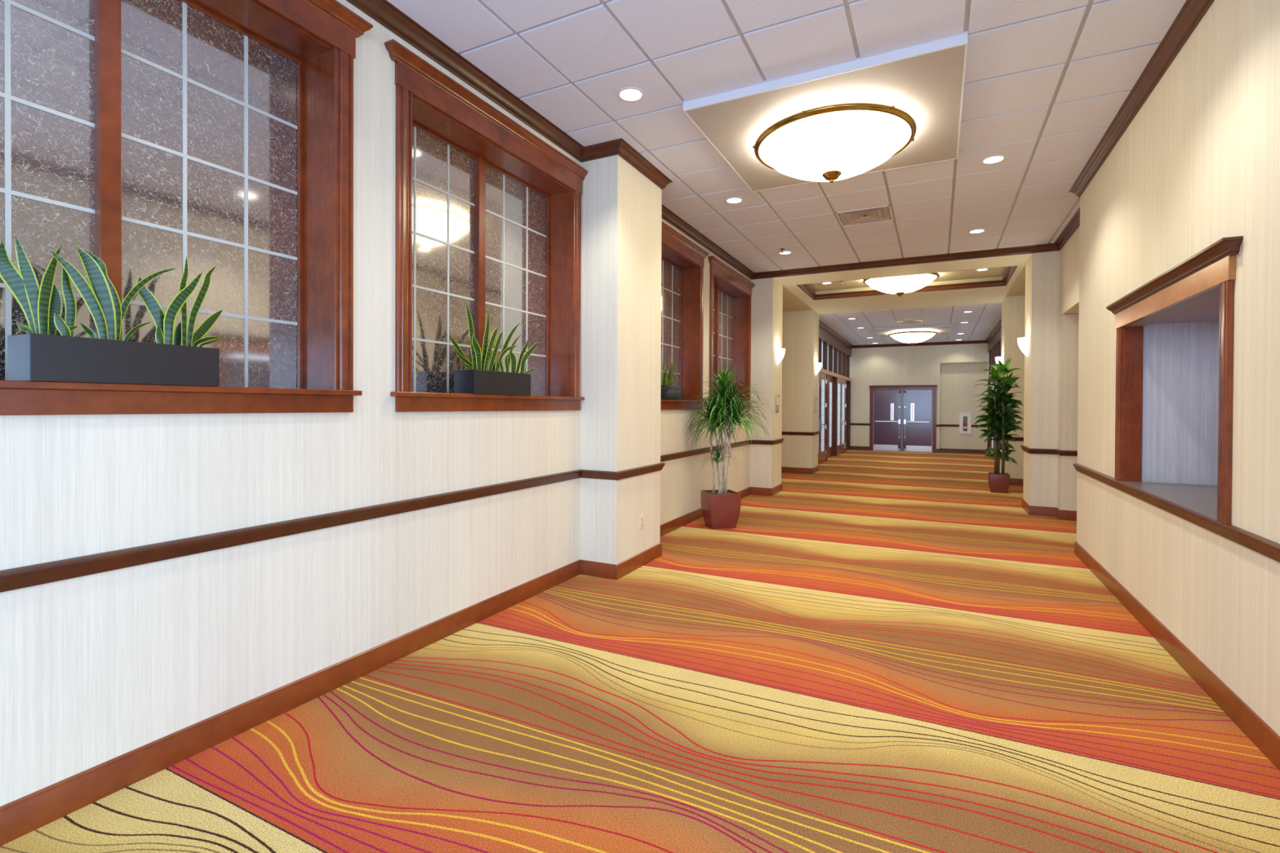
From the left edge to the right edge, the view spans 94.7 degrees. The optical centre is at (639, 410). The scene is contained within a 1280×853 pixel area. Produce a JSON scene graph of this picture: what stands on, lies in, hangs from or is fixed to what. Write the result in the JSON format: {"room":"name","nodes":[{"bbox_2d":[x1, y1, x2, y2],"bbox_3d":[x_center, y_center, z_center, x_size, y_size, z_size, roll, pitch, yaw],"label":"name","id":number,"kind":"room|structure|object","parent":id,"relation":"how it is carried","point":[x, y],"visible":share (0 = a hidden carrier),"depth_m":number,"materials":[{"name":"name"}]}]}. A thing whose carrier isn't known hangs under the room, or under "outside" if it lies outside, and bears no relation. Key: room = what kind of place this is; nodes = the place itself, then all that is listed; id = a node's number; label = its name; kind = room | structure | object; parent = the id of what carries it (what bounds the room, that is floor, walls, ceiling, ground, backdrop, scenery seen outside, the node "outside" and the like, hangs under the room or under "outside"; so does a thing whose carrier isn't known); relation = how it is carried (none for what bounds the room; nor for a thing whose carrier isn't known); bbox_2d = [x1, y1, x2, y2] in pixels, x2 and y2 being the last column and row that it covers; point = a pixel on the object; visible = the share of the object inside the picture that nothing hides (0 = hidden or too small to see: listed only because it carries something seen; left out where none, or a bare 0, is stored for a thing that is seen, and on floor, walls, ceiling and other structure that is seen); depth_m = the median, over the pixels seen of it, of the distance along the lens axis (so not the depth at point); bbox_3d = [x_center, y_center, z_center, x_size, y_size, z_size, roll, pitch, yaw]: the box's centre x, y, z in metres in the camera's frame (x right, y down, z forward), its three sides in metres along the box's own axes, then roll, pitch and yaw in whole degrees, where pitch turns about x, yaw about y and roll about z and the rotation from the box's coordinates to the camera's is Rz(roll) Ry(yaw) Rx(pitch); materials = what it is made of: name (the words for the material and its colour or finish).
{"room":"hotel corridor","nodes":[
{"label":"hotel corridor","id":0,"kind":"room"},
{"bbox_2d":[0,0,818,806],"bbox_3d":[-0.797,-0.455,6.443,2.283,3.910,17.602,0,1,27],"label":"wall","id":1,"kind":"structure","parent":0,"point":[95,669],"depth_m":3.21,"materials":[{"name":"paint"}]},
{"bbox_2d":[0,0,373,415],"bbox_3d":[-2.086,-1.045,2.408,0.373,2.116,2.028,0,1,27],"label":"window","id":2,"kind":"structure","parent":1,"relation":"in","point":[142,137],"depth_m":2.73,"materials":[{"name":"brown wood"}]},
{"bbox_2d":[0,235,222,386],"bbox_3d":[-2.046,-0.381,2.348,0.190,0.553,0.718,0,1,27],"label":"planter","id":3,"kind":"object","parent":2,"relation":"on","point":[39,354],"visible":1,"depth_m":2.23,"materials":[{"name":"black"}]},
{"bbox_2d":[0,465,818,846],"bbox_3d":[-0.728,1.386,6.427,2.148,0.128,17.617,0,1,27],"label":"baseboard","id":4,"kind":"structure","parent":1,"relation":"attached to","point":[20,817],"depth_m":2.79,"materials":[{"name":"brown wood"}]},
{"bbox_2d":[0,431,819,592],"bbox_3d":[-0.710,0.553,6.425,2.169,0.073,17.638,0,1,27],"label":"trim","id":5,"kind":"structure","parent":1,"relation":"attached to","point":[17,578],"depth_m":2.79,"materials":[{"name":"brown wood"}]},
{"bbox_2d":[384,39,587,412],"bbox_3d":[-1.089,-1.056,4.392,0.373,2.116,2.144,0,1,27],"label":"window","id":6,"kind":"structure","parent":1,"relation":"in","point":[488,212],"depth_m":4.31,"materials":[{"name":"brown wood"}]},
{"bbox_2d":[449,304,538,395],"bbox_3d":[-1.032,-0.423,4.353,0.190,0.617,0.981,0,1,27],"label":"planter","id":7,"kind":"object","parent":6,"relation":"on","point":[479,380],"visible":0.98,"depth_m":4.20,"materials":[{"name":"black"}]},
{"bbox_2d":[640,514,644,528],"bbox_3d":[0.018,1.046,5.537,0.009,0.125,0.080,0,1,27],"label":"wall outlet","id":8,"kind":"object","parent":1,"relation":"attached to","point":[642,517],"visible":1,"depth_m":5.54,"materials":[{"name":"beige plastic"}]},
{"bbox_2d":[660,221,709,409],"bbox_3d":[0.286,-1.071,7.128,0.373,2.116,2.143,0,1,27],"label":"window","id":9,"kind":"structure","parent":1,"relation":"in","point":[682,261],"depth_m":7.86,"materials":[{"name":"brown wood"}]},
{"bbox_2d":[660,356,681,399],"bbox_3d":[0.316,-0.388,7.047,0.190,0.517,0.739,0,1,27],"label":"planter","id":10,"kind":"object","parent":9,"relation":"on","point":[668,391],"visible":0.65,"depth_m":7.02,"materials":[{"name":"black"}]},
{"bbox_2d":[707,255,755,408],"bbox_3d":[1.315,-1.082,9.175,0.373,2.116,2.144,0,1,27],"label":"window","id":11,"kind":"structure","parent":1,"relation":"in","point":[730,292],"depth_m":9.70,"materials":[{"name":"brown wood"}]},
{"bbox_2d":[715,364,739,399],"bbox_3d":[1.364,-0.430,9.098,0.219,0.578,0.805,0,1,27],"label":"planter","id":12,"kind":"object","parent":11,"relation":"on","point":[731,380],"visible":0.09,"depth_m":9.12,"materials":[{"name":"black"}]},
{"bbox_2d":[775,394,779,412],"bbox_3d":[2.380,-0.120,10.208,0.017,0.310,0.220,0,1,27],"label":"room sign","id":13,"kind":"object","parent":1,"relation":"attached to","point":[777,397],"visible":1,"depth_m":10.18,"materials":[{"name":"beige"}]},
{"bbox_2d":[346,0,1214,279],"bbox_3d":[0.862,-2.231,3.164,4.342,0.094,13.251,0,1,27],"label":"trim","id":14,"kind":"structure","parent":1,"relation":"attached to","point":[382,11],"depth_m":4.60,"materials":[{"name":"brown wood"}]},
{"bbox_2d":[776,348,785,364],"bbox_3d":[2.440,-0.929,10.185,0.132,0.270,0.230,0,1,27],"label":"wall sconce","id":15,"kind":"object","parent":1,"relation":"attached to","point":[780,352],"visible":1,"depth_m":10.12,"materials":[{"name":"white glass"}]},
{"bbox_2d":[814,397,817,411],"bbox_3d":[4.015,-0.138,13.460,0.017,0.310,0.220,0,1,27],"label":"room sign","id":16,"kind":"object","parent":1,"relation":"attached to","point":[815,398],"visible":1,"depth_m":13.43,"materials":[{"name":"beige"}]},
{"bbox_2d":[814,362,822,374],"bbox_3d":[4.074,-0.947,13.437,0.132,0.270,0.230,0,1,27],"label":"wall sconce","id":17,"kind":"object","parent":1,"relation":"attached to","point":[817,365],"visible":1,"depth_m":13.37,"materials":[{"name":"white glass"}]},
{"bbox_2d":[818,324,852,461],"bbox_3d":[5.649,-0.445,17.361,0.175,3.680,7.698,0,1,27],"label":"window","id":18,"kind":"structure","parent":1,"relation":"in","point":[834,355],"depth_m":17.94,"materials":[{"name":"brown wood"}]},
{"bbox_2d":[817,372,822,464],"bbox_3d":[4.544,0.205,15.029,0.135,2.385,0.896,0,1,27],"label":"door","id":19,"kind":"structure","parent":18,"relation":"attached to","point":[819,404],"depth_m":15.33,"materials":[{"name":"brown wood"}]},
{"bbox_2d":[820,373,828,463],"bbox_3d":[4.952,0.201,15.841,0.135,2.385,0.906,0,1,27],"label":"door","id":20,"kind":"structure","parent":18,"relation":"attached to","point":[823,376],"depth_m":15.93,"materials":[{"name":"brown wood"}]},
{"bbox_2d":[827,391,828,457],"bbox_3d":[5.314,0.194,16.883,0.045,2.385,0.812,0,1,27],"label":"door","id":21,"kind":"structure","parent":18,"relation":"attached to","point":[828,392],"depth_m":17.16,"materials":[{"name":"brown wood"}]},
{"bbox_2d":[828,376,833,457],"bbox_3d":[5.682,0.190,17.616,0.045,2.385,0.812,0,1,27],"label":"door","id":22,"kind":"structure","parent":18,"relation":"attached to","point":[830,379],"depth_m":17.68,"materials":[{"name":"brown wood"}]},
{"bbox_2d":[836,377,843,455],"bbox_3d":[6.242,0.187,18.407,0.135,2.385,0.996,0,1,27],"label":"door","id":23,"kind":"structure","parent":18,"relation":"attached to","point":[839,380],"depth_m":18.58,"materials":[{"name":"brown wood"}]},
{"bbox_2d":[840,378,848,453],"bbox_3d":[6.692,0.182,19.304,0.135,2.385,0.996,0,1,27],"label":"door","id":24,"kind":"structure","parent":18,"relation":"attached to","point":[843,447],"depth_m":19.43,"materials":[{"name":"brown wood"}]},
{"bbox_2d":[845,381,847,449],"bbox_3d":[7.029,0.176,20.296,0.045,2.385,0.972,0,1,27],"label":"door","id":25,"kind":"structure","parent":18,"relation":"attached to","point":[846,381],"depth_m":20.63,"materials":[{"name":"brown wood"}]},
{"bbox_2d":[818,318,1001,348],"bbox_3d":[7.572,-2.203,16.397,4.170,0.094,7.678,0,1,27],"label":"trim","id":26,"kind":"structure","parent":1,"relation":"attached to","point":[820,323],"depth_m":19.30,"materials":[{"name":"brown wood"}]},
{"bbox_2d":[0,449,1279,852],"bbox_3d":[3.947,1.552,8.993,9.400,0.200,26.800,0,1,27],"label":"floor","id":27,"kind":"structure","parent":0,"point":[883,651],"depth_m":2.82,"materials":[{"name":"carpet"}]},
{"bbox_2d":[684,364,773,528],"bbox_3d":[1.153,0.436,7.378,1.041,2.031,1.140,0,1,27],"label":"dracaena","id":28,"kind":"object","parent":27,"relation":"on","point":[721,508],"visible":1,"depth_m":7.27,"materials":[{"name":"green plant"}]},
{"bbox_2d":[973,356,1023,493],"bbox_3d":[6.388,0.258,10.467,0.810,2.389,0.853,0,1,27],"label":"plant","id":29,"kind":"object","parent":27,"relation":"on","point":[1001,415],"visible":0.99,"depth_m":10.43,"materials":[{"name":"green plant"}]},
{"bbox_2d":[700,489,740,528],"bbox_3d":[1.007,1.236,7.391,0.396,0.430,0.396,0,0,-12],"label":"pot","id":30,"kind":"object","parent":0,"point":[721,508],"depth_m":7.22,"materials":[{"name":"red ceramic"}]},
{"bbox_2d":[386,0,1186,272],"bbox_3d":[1.330,-2.323,2.940,6.100,0.100,13.271,0,1,27],"label":"ceiling","id":31,"kind":"structure","parent":0,"point":[1045,82],"depth_m":4.09,"materials":[{"name":"tile"}]},
{"bbox_2d":[617,86,644,102],"bbox_3d":[-0.067,-2.286,4.269,0.202,0.007,0.202,0,1,27],"label":"recessed light","id":32,"kind":"object","parent":31,"relation":"in","point":[629,94],"visible":1,"depth_m":4.26,"materials":[{"name":"white"}]},
{"bbox_2d":[724,196,743,204],"bbox_3d":[1.031,-2.298,6.453,0.202,0.007,0.202,0,1,27],"label":"recessed light","id":33,"kind":"object","parent":31,"relation":"in","point":[734,200],"visible":1,"depth_m":6.45,"materials":[{"name":"white glass"}]},
{"bbox_2d":[777,250,792,254],"bbox_3d":[2.127,-2.310,8.633,0.202,0.007,0.202,0,1,27],"label":"recessed light","id":34,"kind":"object","parent":31,"relation":"in","point":[785,252],"visible":0.94,"depth_m":8.62,"materials":[{"name":"white"}]},
{"bbox_2d":[683,31,968,191],"bbox_3d":[1.561,-2.076,4.794,1.852,0.445,1.852,0,1,27],"label":"ceiling light","id":35,"kind":"object","parent":31,"relation":"attached to","point":[901,108],"visible":1,"depth_m":4.37,"materials":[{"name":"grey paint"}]},
{"bbox_2d":[835,204,893,226],"bbox_3d":[2.666,-2.341,6.987,0.590,0.094,0.590,0,1,27],"label":"ceiling vent","id":36,"kind":"object","parent":31,"relation":"in","point":[868,218],"visible":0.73,"depth_m":7.03,"materials":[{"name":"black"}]},
{"bbox_2d":[968,228,986,233],"bbox_3d":[4.307,-2.291,7.537,0.202,0.007,0.202,0,1,27],"label":"recessed light","id":37,"kind":"object","parent":31,"relation":"in","point":[978,230],"visible":1,"depth_m":7.53,"materials":[{"name":"white glass"}]},
{"bbox_2d":[980,154,1006,164],"bbox_3d":[3.212,-2.279,5.357,0.202,0.007,0.202,0,1,27],"label":"recessed light","id":38,"kind":"object","parent":31,"relation":"in","point":[993,159],"visible":1,"depth_m":5.35,"materials":[{"name":"white glass"}]},
{"bbox_2d":[1013,0,1031,2],"bbox_3d":[2.114,-2.268,3.173,0.202,0.007,0.202,0,1,27],"label":"recessed light","id":39,"kind":"object","parent":31,"relation":"in","point":[1019,1],"visible":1,"depth_m":3.26,"materials":[{"name":"white"}]},
{"bbox_2d":[773,253,1031,345],"bbox_3d":[6.494,-2.541,14.658,7.600,0.599,12.348,0,1,27],"label":"ceiling","id":40,"kind":"structure","parent":0,"point":[993,294],"depth_m":12.01,"materials":[{"name":"white paint"}]},
{"bbox_2d":[862,272,939,297],"bbox_3d":[4.625,-2.205,10.478,1.248,0.373,1.259,0,1,27],"label":"ceiling light","id":41,"kind":"object","parent":40,"relation":"attached to","point":[899,285],"visible":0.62,"depth_m":10.20,"materials":[{"name":"white glass"}]},
{"bbox_2d":[796,265,1017,300],"bbox_3d":[4.640,-2.269,10.468,3.335,0.094,1.665,0,1,27],"label":"trim","id":42,"kind":"structure","parent":40,"relation":"attached to","point":[1010,271],"depth_m":10.90,"materials":[{"name":"brown wood"}]},
{"bbox_2d":[896,319,923,324],"bbox_3d":[6.801,-2.283,14.857,0.590,0.094,0.590,0,1,27],"label":"ceiling vent","id":43,"kind":"object","parent":40,"relation":"in","point":[908,321],"visible":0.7,"depth_m":14.94,"materials":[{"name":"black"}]},
{"bbox_2d":[874,323,951,345],"bbox_3d":[7.624,-2.039,16.493,1.852,0.445,1.852,0,1,27],"label":"ceiling light","id":44,"kind":"object","parent":40,"relation":"attached to","point":[912,335],"visible":1,"depth_m":16.06,"materials":[{"name":"white glass"}]},
{"bbox_2d":[975,268,989,271],"bbox_3d":[5.780,-2.378,9.953,0.202,0.007,0.202,0,1,27],"label":"recessed light","id":45,"kind":"object","parent":40,"relation":"in","point":[981,269],"visible":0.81,"depth_m":9.96,"materials":[{"name":"white glass"}]},
{"bbox_2d":[849,342,988,453],"bbox_3d":[9.382,-0.489,20.028,4.570,3.760,0.420,0,1,27],"label":"wall","id":46,"kind":"structure","parent":0,"point":[956,369],"depth_m":19.70,"materials":[{"name":"paint"}]},
{"bbox_2d":[868,385,937,452],"bbox_3d":[8.895,0.267,19.991,2.148,2.245,0.110,0,1,27],"label":"door","id":47,"kind":"structure","parent":46,"relation":"in","point":[896,424],"depth_m":19.99,"materials":[{"name":"purple metal"}]},
{"bbox_2d":[850,422,978,426],"bbox_3d":[9.342,0.494,19.966,4.170,0.073,0.336,0,1,27],"label":"trim","id":48,"kind":"structure","parent":46,"relation":"attached to","point":[851,424],"depth_m":19.67,"materials":[{"name":"brown wood"}]},
{"bbox_2d":[850,445,986,453],"bbox_3d":[9.343,1.328,19.982,4.170,0.128,0.315,0,1,27],"label":"baseboard","id":49,"kind":"structure","parent":46,"relation":"attached to","point":[852,447],"depth_m":19.56,"materials":[{"name":"brown wood"}]},
{"bbox_2d":[959,413,971,434],"bbox_3d":[10.724,0.422,19.439,0.340,0.690,0.035,0,1,27],"label":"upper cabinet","id":50,"kind":"object","parent":46,"relation":"attached to","point":[962,415],"visible":1,"depth_m":19.43,"materials":[{"name":"white metal"}]},
{"bbox_2d":[963,417,967,430],"bbox_3d":[10.707,0.448,19.406,0.098,0.420,0.098,0,0,-20],"label":"fire extinguisher","id":51,"kind":"object","parent":50,"relation":"in","point":[966,419],"visible":1,"depth_m":19.38,"materials":[{"name":"red metal"}]},
{"bbox_2d":[1000,0,1279,736],"bbox_3d":[4.350,-0.411,3.856,1.937,3.910,17.602,0,1,27],"label":"wall","id":52,"kind":"structure","parent":0,"point":[1197,166],"depth_m":3.51,"materials":[{"name":"paint"}]},
{"bbox_2d":[986,324,1001,453],"bbox_3d":[9.469,-0.412,15.442,0.175,3.680,7.698,0,1,27],"label":"window","id":53,"kind":"structure","parent":52,"relation":"in","point":[994,343],"depth_m":17.38,"materials":[{"name":"brown wood"}]},
{"bbox_2d":[987,382,994,458],"bbox_3d":[10.396,0.214,17.442,0.135,2.385,0.996,0,1,27],"label":"door","id":54,"kind":"structure","parent":53,"relation":"attached to","point":[992,441],"depth_m":17.60,"materials":[{"name":"brown wood"}]},
{"bbox_2d":[995,356,1003,364],"bbox_3d":[7.218,-0.940,11.857,0.132,0.270,0.230,0,1,27],"label":"wall sconce","id":55,"kind":"object","parent":52,"relation":"attached to","point":[1000,358],"visible":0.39,"depth_m":11.77,"materials":[{"name":"white glass"}]},
{"bbox_2d":[1015,419,1023,426],"bbox_3d":[7.343,0.234,11.408,0.130,0.130,0.010,0,1,27],"label":"thermostat","id":56,"kind":"object","parent":52,"relation":"attached to","point":[1021,421],"visible":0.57,"depth_m":11.40,"materials":[{"name":"beige plastic"}]},
{"bbox_2d":[1017,337,1028,356],"bbox_3d":[5.583,-0.922,8.605,0.132,0.270,0.230,0,1,27],"label":"wall sconce","id":57,"kind":"object","parent":52,"relation":"attached to","point":[1023,342],"visible":1,"depth_m":8.54,"materials":[{"name":"white glass"}]},
{"bbox_2d":[1004,436,1279,562],"bbox_3d":[5.473,0.583,6.283,1.853,0.073,12.338,0,1,27],"label":"trim","id":58,"kind":"structure","parent":52,"relation":"attached to","point":[1269,548],"depth_m":3.35,"materials":[{"name":"brown wood"}]},
{"bbox_2d":[1009,478,1279,771],"bbox_3d":[4.284,1.430,3.908,1.832,0.128,17.617,0,1,27],"label":"baseboard","id":59,"kind":"structure","parent":52,"relation":"attached to","point":[1261,735],"depth_m":3.36,"materials":[{"name":"brown wood"}]},
{"bbox_2d":[1119,480,1217,520],"bbox_3d":[4.016,0.562,3.469,1.510,0.006,1.794,0,1,27],"label":"countertop","id":60,"kind":"structure","parent":52,"relation":"on","point":[1200,499],"depth_m":3.90,"materials":[{"name":"stone"}]},
{"bbox_2d":[1106,235,1243,524],"bbox_3d":[3.386,-0.139,3.781,0.197,1.398,2.194,0,1,27],"label":"window","id":61,"kind":"structure","parent":52,"relation":"in","point":[1208,274],"depth_m":3.55,"materials":[{"name":"brown wood"}]},
{"bbox_2d":[1142,320,1219,485],"bbox_3d":[4.018,0.048,3.185,1.480,2.300,2.500,0,1,27],"label":"wall","id":62,"kind":"structure","parent":0,"point":[1180,360],"depth_m":4.46,"materials":[{"name":"paper"}]},
{"bbox_2d":[1150,297,1219,324],"bbox_3d":[4.022,-0.728,3.179,1.480,0.148,2.500,0,1,27],"label":"ceiling","id":63,"kind":"structure","parent":0,"point":[1208,311],"depth_m":4.07,"materials":[{"name":"grey paint"}]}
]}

